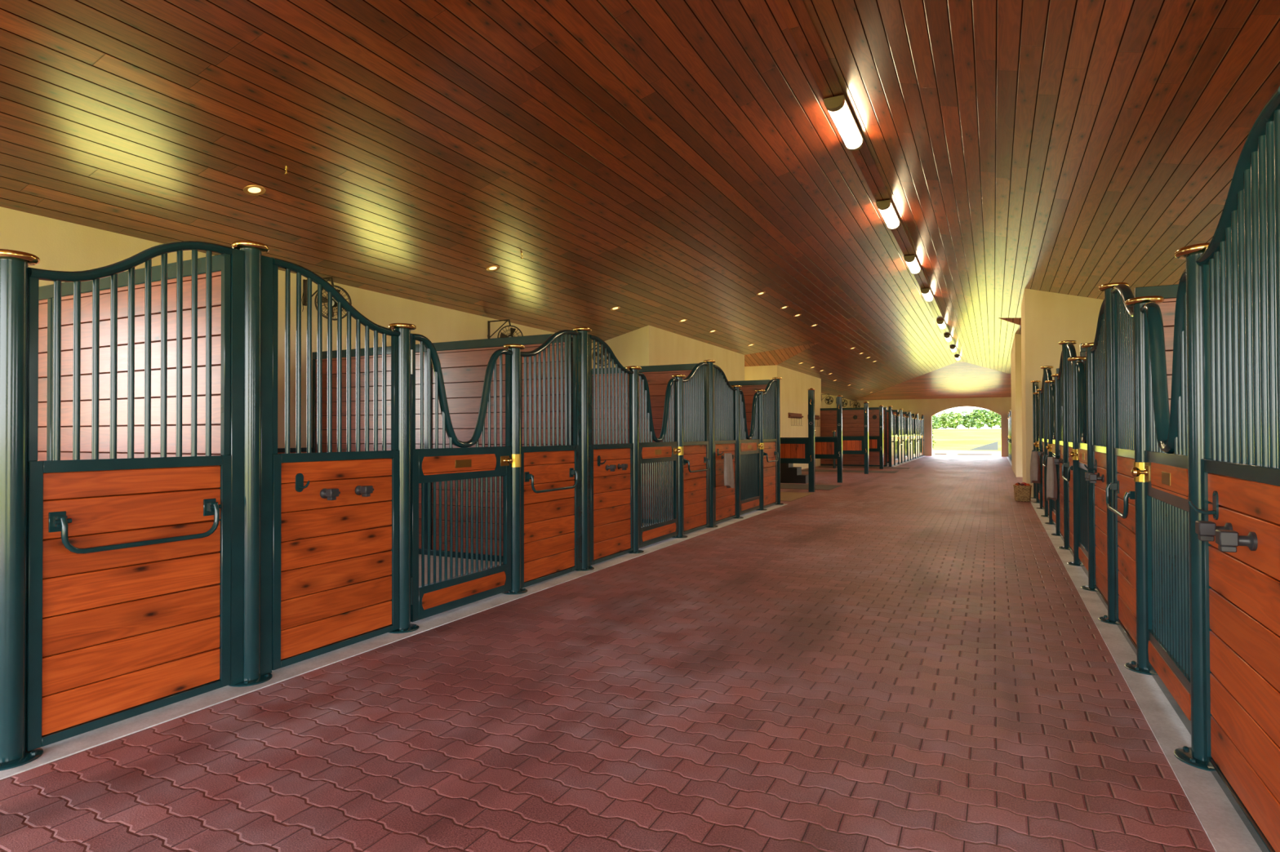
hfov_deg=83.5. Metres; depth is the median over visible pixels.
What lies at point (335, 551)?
panel
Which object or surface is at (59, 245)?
wall
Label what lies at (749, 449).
door
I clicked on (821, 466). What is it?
curb
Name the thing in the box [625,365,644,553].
post
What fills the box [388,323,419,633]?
post
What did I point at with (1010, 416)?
post
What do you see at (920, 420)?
door
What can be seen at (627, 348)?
wall
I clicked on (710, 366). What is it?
post
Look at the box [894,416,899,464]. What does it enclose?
door
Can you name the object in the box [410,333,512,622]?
door
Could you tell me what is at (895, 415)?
post
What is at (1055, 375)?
post
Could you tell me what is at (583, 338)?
post
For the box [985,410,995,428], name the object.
leafy tree
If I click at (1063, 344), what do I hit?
post
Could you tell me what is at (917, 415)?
panel
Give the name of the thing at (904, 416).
post
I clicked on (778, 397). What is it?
post
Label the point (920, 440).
grille
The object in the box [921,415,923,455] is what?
post
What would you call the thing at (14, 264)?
post
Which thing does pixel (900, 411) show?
post
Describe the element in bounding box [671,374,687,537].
post
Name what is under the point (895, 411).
wall
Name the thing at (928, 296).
diffuser
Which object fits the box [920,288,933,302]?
ceiling light
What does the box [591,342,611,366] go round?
wall fan
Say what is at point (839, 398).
post
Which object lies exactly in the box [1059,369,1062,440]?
grille
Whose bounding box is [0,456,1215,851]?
floor
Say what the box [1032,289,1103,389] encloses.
wall
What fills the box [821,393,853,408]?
wall
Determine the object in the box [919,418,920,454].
post
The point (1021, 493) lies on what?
wicker basket
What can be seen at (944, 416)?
leafy tree
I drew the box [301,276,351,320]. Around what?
wall fan
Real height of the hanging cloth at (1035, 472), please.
0.551 m
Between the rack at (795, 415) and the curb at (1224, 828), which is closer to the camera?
the curb at (1224, 828)
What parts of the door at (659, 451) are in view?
name plate, rail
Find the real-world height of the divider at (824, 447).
0.580 m
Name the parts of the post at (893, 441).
board panel, frame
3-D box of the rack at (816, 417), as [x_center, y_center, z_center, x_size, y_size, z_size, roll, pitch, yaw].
[6.915,-0.203,28.366,0.095,0.465,1.970,0,-1,26]
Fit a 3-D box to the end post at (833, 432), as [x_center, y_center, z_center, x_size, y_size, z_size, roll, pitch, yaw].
[7.438,0.895,27.434,0.164,1.436,0.164,0,-1,26]
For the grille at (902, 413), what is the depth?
32.13 m
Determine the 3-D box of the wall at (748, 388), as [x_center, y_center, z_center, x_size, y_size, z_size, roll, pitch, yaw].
[0.818,0.314,14.433,3.720,2.360,0.068,0,-1,26]
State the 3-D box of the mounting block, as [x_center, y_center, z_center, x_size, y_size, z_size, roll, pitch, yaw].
[4.217,1.222,19.487,0.710,0.638,0.520,0,-1,26]
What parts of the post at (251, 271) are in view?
plate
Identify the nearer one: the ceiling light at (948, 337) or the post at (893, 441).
the ceiling light at (948, 337)
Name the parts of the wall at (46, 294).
rail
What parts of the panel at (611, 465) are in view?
rail, board panel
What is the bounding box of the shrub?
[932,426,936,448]
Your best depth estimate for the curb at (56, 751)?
4.11 m
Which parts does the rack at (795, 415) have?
rail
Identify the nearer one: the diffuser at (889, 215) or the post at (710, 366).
the post at (710, 366)
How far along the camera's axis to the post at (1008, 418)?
37.35 m
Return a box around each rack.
[788,413,803,426]
[814,415,820,426]
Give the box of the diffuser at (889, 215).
[879,204,899,228]
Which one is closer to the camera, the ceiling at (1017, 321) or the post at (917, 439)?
the ceiling at (1017, 321)
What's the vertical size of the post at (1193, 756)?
2.112 m
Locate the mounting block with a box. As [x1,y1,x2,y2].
[780,463,808,484]
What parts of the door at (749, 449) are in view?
rail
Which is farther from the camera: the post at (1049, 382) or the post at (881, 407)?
the post at (881, 407)
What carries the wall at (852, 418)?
on the floor
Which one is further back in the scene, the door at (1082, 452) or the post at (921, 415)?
the post at (921, 415)
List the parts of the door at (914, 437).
rail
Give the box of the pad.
[780,492,813,501]
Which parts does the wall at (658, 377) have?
rail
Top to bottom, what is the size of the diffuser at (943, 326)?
0.092 m
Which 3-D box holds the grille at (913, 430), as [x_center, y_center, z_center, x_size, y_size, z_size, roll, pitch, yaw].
[13.982,0.545,36.624,0.020,1.764,1.013,0,-1,26]
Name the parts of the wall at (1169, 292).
rail, board panel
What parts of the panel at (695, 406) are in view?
board panel, rail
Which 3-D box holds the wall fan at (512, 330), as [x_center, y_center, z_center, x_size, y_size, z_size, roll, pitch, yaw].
[-2.242,-1.516,11.937,0.589,0.525,0.259,0,-1,-12]
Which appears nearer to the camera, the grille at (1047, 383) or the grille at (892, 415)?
the grille at (1047, 383)
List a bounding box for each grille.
[891,410,893,435]
[895,440,897,458]
[898,413,900,435]
[902,413,903,435]
[905,434,906,456]
[913,430,915,453]
[920,440,921,452]
[1042,391,1044,438]
[1047,382,1048,424]
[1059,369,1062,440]
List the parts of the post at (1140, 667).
plate, strike plate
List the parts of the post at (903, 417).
frame, board panel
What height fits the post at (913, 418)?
2.112 m
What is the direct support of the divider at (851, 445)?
attached to the post at (865, 404)
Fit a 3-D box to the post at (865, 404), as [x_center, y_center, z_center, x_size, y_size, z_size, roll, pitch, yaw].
[7.435,0.382,23.535,0.170,2.382,0.176,0,-1,-1]
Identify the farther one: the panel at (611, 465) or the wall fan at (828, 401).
the wall fan at (828, 401)
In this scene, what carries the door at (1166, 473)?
attached to the post at (1193, 756)
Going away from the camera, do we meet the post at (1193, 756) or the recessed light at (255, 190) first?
the post at (1193, 756)
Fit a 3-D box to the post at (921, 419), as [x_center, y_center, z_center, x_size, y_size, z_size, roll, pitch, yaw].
[15.919,0.662,40.548,0.224,2.112,0.224,0,-1,26]
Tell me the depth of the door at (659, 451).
8.69 m
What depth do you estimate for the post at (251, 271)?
3.90 m
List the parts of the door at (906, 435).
rail, frame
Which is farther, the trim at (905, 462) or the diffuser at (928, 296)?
the trim at (905, 462)
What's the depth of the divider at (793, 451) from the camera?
16.62 m
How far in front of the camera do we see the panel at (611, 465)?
7.62 m
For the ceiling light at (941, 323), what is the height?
0.121 m
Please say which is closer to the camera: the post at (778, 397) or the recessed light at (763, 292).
the post at (778, 397)
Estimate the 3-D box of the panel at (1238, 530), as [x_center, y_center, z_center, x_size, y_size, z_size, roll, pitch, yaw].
[2.046,0.180,2.480,0.143,2.336,0.951,0,-1,26]
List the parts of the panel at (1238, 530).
rail, frame, board panel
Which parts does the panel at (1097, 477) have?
rail, frame, board panel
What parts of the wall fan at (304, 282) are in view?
pull cord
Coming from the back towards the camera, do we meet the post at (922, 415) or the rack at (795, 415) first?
the post at (922, 415)
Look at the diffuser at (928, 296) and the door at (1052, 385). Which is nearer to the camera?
the door at (1052, 385)
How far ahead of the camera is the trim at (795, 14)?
7.05 m
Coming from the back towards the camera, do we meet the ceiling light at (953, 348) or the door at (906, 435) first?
the door at (906, 435)
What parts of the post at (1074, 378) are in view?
plate, strike plate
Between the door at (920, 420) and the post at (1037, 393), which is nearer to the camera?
the post at (1037, 393)
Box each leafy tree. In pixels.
[932,414,942,429]
[937,410,950,429]
[946,411,964,428]
[960,409,973,428]
[968,408,991,428]
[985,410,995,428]
[993,413,1000,428]
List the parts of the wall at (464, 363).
rail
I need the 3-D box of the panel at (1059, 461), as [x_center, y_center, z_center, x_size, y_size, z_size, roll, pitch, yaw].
[5.202,0.237,8.875,0.143,2.336,1.023,0,-1,26]
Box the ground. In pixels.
[932,428,1001,455]
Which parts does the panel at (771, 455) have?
board panel, rail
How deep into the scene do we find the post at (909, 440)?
34.61 m
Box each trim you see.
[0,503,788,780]
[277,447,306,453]
[774,0,962,362]
[887,455,926,466]
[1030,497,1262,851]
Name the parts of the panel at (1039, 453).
rail, frame, board panel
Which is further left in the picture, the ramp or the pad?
the pad
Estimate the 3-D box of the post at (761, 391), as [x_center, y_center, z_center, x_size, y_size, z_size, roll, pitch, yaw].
[2.109,0.413,12.563,0.224,2.112,0.224,0,-1,26]
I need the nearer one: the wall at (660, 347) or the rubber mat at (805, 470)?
the wall at (660, 347)
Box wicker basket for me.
[1013,484,1031,502]
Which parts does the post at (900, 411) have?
frame, board panel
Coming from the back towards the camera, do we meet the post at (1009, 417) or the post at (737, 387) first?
the post at (1009, 417)
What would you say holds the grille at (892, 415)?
attached to the post at (893, 441)
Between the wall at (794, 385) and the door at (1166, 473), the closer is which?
the door at (1166, 473)
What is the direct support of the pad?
on the floor
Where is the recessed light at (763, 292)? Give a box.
[756,291,765,295]
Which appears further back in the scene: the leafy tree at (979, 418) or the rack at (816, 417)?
the leafy tree at (979, 418)
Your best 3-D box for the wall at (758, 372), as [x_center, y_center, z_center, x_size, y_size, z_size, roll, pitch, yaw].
[2.891,-0.207,24.564,3.450,3.610,0.150,0,-1,26]
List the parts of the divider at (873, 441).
board panel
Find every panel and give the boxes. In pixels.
[25,240,232,751]
[271,257,399,671]
[520,329,578,588]
[590,334,633,565]
[682,362,709,534]
[713,364,737,524]
[763,379,778,508]
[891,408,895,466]
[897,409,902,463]
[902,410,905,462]
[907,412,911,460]
[911,414,913,459]
[915,413,918,457]
[917,414,920,457]
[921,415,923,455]
[1031,382,1039,497]
[1037,376,1044,511]
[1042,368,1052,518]
[1052,351,1063,541]
[1062,342,1076,556]
[1084,298,1107,609]
[1105,284,1136,654]
[1188,85,1279,851]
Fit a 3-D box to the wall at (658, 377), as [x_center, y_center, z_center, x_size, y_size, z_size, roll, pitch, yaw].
[-0.775,0.286,11.206,3.720,2.360,0.068,0,-1,26]
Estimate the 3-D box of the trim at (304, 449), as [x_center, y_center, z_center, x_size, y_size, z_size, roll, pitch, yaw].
[-4.243,0.287,8.448,0.050,0.050,15.400,0,-1,26]
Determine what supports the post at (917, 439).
on the trim at (905, 462)
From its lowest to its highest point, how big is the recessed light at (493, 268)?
0.054 m
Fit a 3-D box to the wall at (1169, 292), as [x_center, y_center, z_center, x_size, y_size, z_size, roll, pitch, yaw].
[5.171,0.194,4.217,3.740,2.360,0.068,0,-1,26]
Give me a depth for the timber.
43.09 m
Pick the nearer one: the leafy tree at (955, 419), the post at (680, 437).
the post at (680, 437)
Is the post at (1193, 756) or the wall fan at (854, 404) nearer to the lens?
the post at (1193, 756)
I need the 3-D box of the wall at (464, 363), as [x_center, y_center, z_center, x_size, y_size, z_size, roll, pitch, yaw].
[-2.351,0.257,8.011,3.720,2.360,0.068,0,-1,26]
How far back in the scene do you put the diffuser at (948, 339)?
25.78 m
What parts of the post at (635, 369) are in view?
plate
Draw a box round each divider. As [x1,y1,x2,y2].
[780,437,836,458]
[780,438,808,463]
[815,436,864,454]
[835,435,879,451]
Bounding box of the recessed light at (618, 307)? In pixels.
[610,306,620,310]
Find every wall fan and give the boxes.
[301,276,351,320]
[487,319,523,338]
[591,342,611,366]
[821,394,833,404]
[835,397,847,407]
[849,400,860,408]
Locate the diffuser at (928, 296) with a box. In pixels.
[922,291,933,301]
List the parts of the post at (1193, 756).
plate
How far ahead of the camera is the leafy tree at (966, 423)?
112.65 m
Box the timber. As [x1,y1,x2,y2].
[957,453,991,455]
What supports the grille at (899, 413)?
attached to the post at (900, 411)
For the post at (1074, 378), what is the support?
on the curb at (1224, 828)
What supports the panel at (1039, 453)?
on the curb at (1224, 828)
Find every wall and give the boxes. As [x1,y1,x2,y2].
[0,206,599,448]
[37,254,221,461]
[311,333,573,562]
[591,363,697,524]
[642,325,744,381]
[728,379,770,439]
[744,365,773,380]
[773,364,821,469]
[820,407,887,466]
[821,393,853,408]
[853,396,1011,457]
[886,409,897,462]
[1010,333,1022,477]
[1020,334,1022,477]
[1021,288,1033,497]
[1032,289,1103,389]
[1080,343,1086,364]
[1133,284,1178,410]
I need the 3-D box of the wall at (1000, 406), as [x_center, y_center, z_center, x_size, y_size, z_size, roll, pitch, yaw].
[18.501,0.018,40.774,12.540,3.400,0.300,0,-1,26]
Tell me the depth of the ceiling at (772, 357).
22.97 m
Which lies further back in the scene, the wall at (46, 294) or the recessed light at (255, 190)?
the recessed light at (255, 190)
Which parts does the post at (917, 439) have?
frame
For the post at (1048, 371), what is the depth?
11.24 m
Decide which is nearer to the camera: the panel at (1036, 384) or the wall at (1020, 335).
the panel at (1036, 384)
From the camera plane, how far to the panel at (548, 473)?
6.56 m
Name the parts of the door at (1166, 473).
knob, latch plate, rail, name plate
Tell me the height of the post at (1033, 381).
2.404 m
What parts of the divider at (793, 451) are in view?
board panel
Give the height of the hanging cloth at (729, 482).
0.530 m
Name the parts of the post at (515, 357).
plate, strike plate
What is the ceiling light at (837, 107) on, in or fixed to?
attached to the ceiling at (664, 162)
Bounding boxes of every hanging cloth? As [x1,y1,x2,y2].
[724,453,734,488]
[1030,451,1040,484]
[1046,457,1057,502]
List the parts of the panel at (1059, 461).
rail, frame, board panel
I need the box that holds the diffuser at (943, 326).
[937,322,946,328]
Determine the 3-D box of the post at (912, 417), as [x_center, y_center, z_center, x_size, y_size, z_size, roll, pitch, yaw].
[13.680,0.621,36.010,0.224,2.112,0.224,0,-1,26]
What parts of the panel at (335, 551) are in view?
rail, board panel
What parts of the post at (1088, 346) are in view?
plate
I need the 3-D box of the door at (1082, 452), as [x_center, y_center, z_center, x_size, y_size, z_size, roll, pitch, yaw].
[4.148,0.358,6.716,0.126,2.027,1.144,0,-1,26]
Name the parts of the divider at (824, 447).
board panel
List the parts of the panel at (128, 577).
rail, board panel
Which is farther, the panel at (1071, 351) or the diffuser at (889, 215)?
the diffuser at (889, 215)
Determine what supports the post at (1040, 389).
on the curb at (1224, 828)
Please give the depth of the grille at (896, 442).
30.19 m
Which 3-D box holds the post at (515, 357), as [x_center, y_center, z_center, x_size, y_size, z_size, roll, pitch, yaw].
[-1.073,0.355,6.114,0.224,2.112,0.224,0,-1,26]
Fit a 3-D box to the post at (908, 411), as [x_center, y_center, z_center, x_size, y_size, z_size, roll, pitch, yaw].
[13.162,0.466,34.963,0.222,2.404,0.222,0,-1,-26]
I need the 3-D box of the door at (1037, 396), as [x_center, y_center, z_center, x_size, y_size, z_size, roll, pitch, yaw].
[7.319,0.415,13.143,0.126,2.027,1.043,0,-1,26]
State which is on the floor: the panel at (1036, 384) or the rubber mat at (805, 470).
the rubber mat at (805, 470)
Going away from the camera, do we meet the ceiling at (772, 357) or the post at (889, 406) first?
the ceiling at (772, 357)
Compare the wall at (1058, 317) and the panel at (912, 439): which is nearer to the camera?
the wall at (1058, 317)
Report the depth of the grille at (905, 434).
33.37 m
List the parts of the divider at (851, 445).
board panel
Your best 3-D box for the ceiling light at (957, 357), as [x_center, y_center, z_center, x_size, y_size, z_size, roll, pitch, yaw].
[14.481,-3.104,32.679,0.210,0.121,1.245,0,-1,26]
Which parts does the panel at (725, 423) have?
rail, board panel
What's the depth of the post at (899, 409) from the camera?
31.59 m
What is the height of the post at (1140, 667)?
2.112 m
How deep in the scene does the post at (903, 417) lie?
32.30 m
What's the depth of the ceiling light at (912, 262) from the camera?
14.32 m
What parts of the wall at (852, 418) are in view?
rail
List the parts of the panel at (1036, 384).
frame, rail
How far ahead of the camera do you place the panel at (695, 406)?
9.81 m
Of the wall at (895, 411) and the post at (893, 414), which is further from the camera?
the wall at (895, 411)
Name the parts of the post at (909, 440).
frame, board panel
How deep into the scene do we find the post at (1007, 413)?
39.49 m
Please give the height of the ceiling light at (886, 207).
0.121 m
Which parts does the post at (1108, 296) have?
plate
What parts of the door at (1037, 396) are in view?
rail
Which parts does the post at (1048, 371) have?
frame, rail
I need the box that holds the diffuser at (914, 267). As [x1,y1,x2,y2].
[906,258,919,273]
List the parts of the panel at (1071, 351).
frame, rail, board panel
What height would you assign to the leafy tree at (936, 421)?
2.968 m
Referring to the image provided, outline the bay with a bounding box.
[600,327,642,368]
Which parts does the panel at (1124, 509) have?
rail, board panel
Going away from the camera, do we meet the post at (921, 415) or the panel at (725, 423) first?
the panel at (725, 423)
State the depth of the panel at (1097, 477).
5.73 m
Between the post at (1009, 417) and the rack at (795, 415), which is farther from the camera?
the post at (1009, 417)
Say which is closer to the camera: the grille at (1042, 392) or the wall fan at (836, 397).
the grille at (1042, 392)
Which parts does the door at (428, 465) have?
rail, name plate, latch plate, knob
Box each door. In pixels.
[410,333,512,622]
[638,372,680,548]
[739,389,763,515]
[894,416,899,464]
[905,417,908,461]
[913,418,916,458]
[920,420,921,456]
[1034,394,1039,502]
[1045,382,1055,526]
[1069,356,1088,577]
[1131,268,1191,734]
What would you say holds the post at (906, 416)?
on the trim at (905, 462)
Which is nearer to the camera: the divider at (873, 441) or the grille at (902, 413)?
the divider at (873, 441)
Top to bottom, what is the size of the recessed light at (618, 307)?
0.054 m
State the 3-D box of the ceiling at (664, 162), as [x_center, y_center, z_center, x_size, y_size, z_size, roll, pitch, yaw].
[7.272,-2.601,18.059,12.600,1.727,50.783,0,-1,26]
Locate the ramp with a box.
[967,441,998,450]
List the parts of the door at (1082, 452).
knob, rail, frame, name plate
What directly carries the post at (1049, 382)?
on the curb at (1224, 828)
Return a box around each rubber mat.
[780,484,840,489]
[801,469,898,473]
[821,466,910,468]
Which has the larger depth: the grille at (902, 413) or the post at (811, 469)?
the grille at (902, 413)
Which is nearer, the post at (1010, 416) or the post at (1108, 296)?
the post at (1108, 296)
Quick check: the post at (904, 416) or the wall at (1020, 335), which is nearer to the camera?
the wall at (1020, 335)
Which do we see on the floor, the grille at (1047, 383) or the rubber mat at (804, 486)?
the rubber mat at (804, 486)
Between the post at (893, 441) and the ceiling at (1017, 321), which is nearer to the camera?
the ceiling at (1017, 321)
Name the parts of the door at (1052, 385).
rail, frame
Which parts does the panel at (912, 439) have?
board panel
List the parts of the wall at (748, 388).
rail, board panel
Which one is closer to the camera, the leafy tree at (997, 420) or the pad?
the pad
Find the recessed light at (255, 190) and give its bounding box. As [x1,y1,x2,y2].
[243,185,266,195]
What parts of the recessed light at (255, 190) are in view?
bulb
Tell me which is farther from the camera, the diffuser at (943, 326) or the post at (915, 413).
the post at (915, 413)
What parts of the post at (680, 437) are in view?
plate, strike plate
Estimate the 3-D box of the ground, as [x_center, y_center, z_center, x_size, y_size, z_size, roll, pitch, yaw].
[37.615,1.118,76.217,320.000,1.950,350.000,0,-1,26]
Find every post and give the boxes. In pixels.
[0,248,43,771]
[228,240,272,687]
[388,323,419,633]
[502,343,527,595]
[573,327,594,571]
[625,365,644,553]
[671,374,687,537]
[702,360,717,528]
[731,385,743,519]
[755,389,767,511]
[772,377,783,504]
[807,388,815,492]
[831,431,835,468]
[835,395,842,483]
[863,401,868,474]
[878,404,883,469]
[887,405,892,466]
[893,413,896,466]
[895,414,900,464]
[898,408,903,463]
[903,416,906,462]
[906,416,908,461]
[907,411,911,460]
[911,417,913,459]
[913,417,916,458]
[915,413,918,457]
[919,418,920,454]
[920,414,924,456]
[920,418,922,456]
[1007,413,1008,457]
[1008,417,1009,457]
[1008,417,1010,459]
[1009,416,1011,460]
[1030,380,1040,498]
[1032,391,1039,503]
[1035,388,1042,509]
[1040,365,1053,517]
[1044,380,1054,524]
[1050,373,1059,536]
[1057,340,1076,550]
[1066,356,1085,566]
[1080,342,1095,591]
[1097,282,1128,624]
[1124,295,1164,675]
[1173,242,1210,771]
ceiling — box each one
[0,0,1279,400]
[744,342,817,366]
[1000,317,1021,325]
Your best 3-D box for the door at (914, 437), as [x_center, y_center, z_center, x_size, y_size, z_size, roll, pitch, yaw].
[14.005,0.639,36.600,0.126,2.027,1.233,0,-1,26]
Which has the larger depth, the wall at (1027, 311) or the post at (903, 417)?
the post at (903, 417)
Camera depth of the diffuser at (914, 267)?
14.53 m
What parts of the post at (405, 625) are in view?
plate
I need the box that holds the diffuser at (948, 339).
[945,336,951,342]
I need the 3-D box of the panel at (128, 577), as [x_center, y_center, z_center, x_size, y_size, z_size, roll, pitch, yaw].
[-2.374,0.203,3.419,0.120,2.336,0.892,0,-1,26]
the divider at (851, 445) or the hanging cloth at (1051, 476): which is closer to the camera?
the hanging cloth at (1051, 476)
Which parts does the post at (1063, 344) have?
plate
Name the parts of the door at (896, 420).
rail, frame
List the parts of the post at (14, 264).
plate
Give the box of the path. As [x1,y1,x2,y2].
[932,454,1001,457]
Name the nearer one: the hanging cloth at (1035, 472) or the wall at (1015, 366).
the hanging cloth at (1035, 472)
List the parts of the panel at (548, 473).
board panel, rail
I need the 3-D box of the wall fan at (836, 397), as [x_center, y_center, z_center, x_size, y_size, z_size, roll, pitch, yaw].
[10.848,-1.280,38.463,0.589,0.525,0.259,0,-1,-12]
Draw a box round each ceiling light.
[823,94,863,151]
[875,199,900,230]
[903,254,920,274]
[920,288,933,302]
[936,320,946,329]
[943,334,951,342]
[949,346,956,352]
[954,355,960,360]
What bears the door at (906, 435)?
attached to the post at (904, 416)
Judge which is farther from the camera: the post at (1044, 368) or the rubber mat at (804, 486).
the rubber mat at (804, 486)
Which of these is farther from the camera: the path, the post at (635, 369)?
the path
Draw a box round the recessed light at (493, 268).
[485,265,499,271]
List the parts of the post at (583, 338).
plate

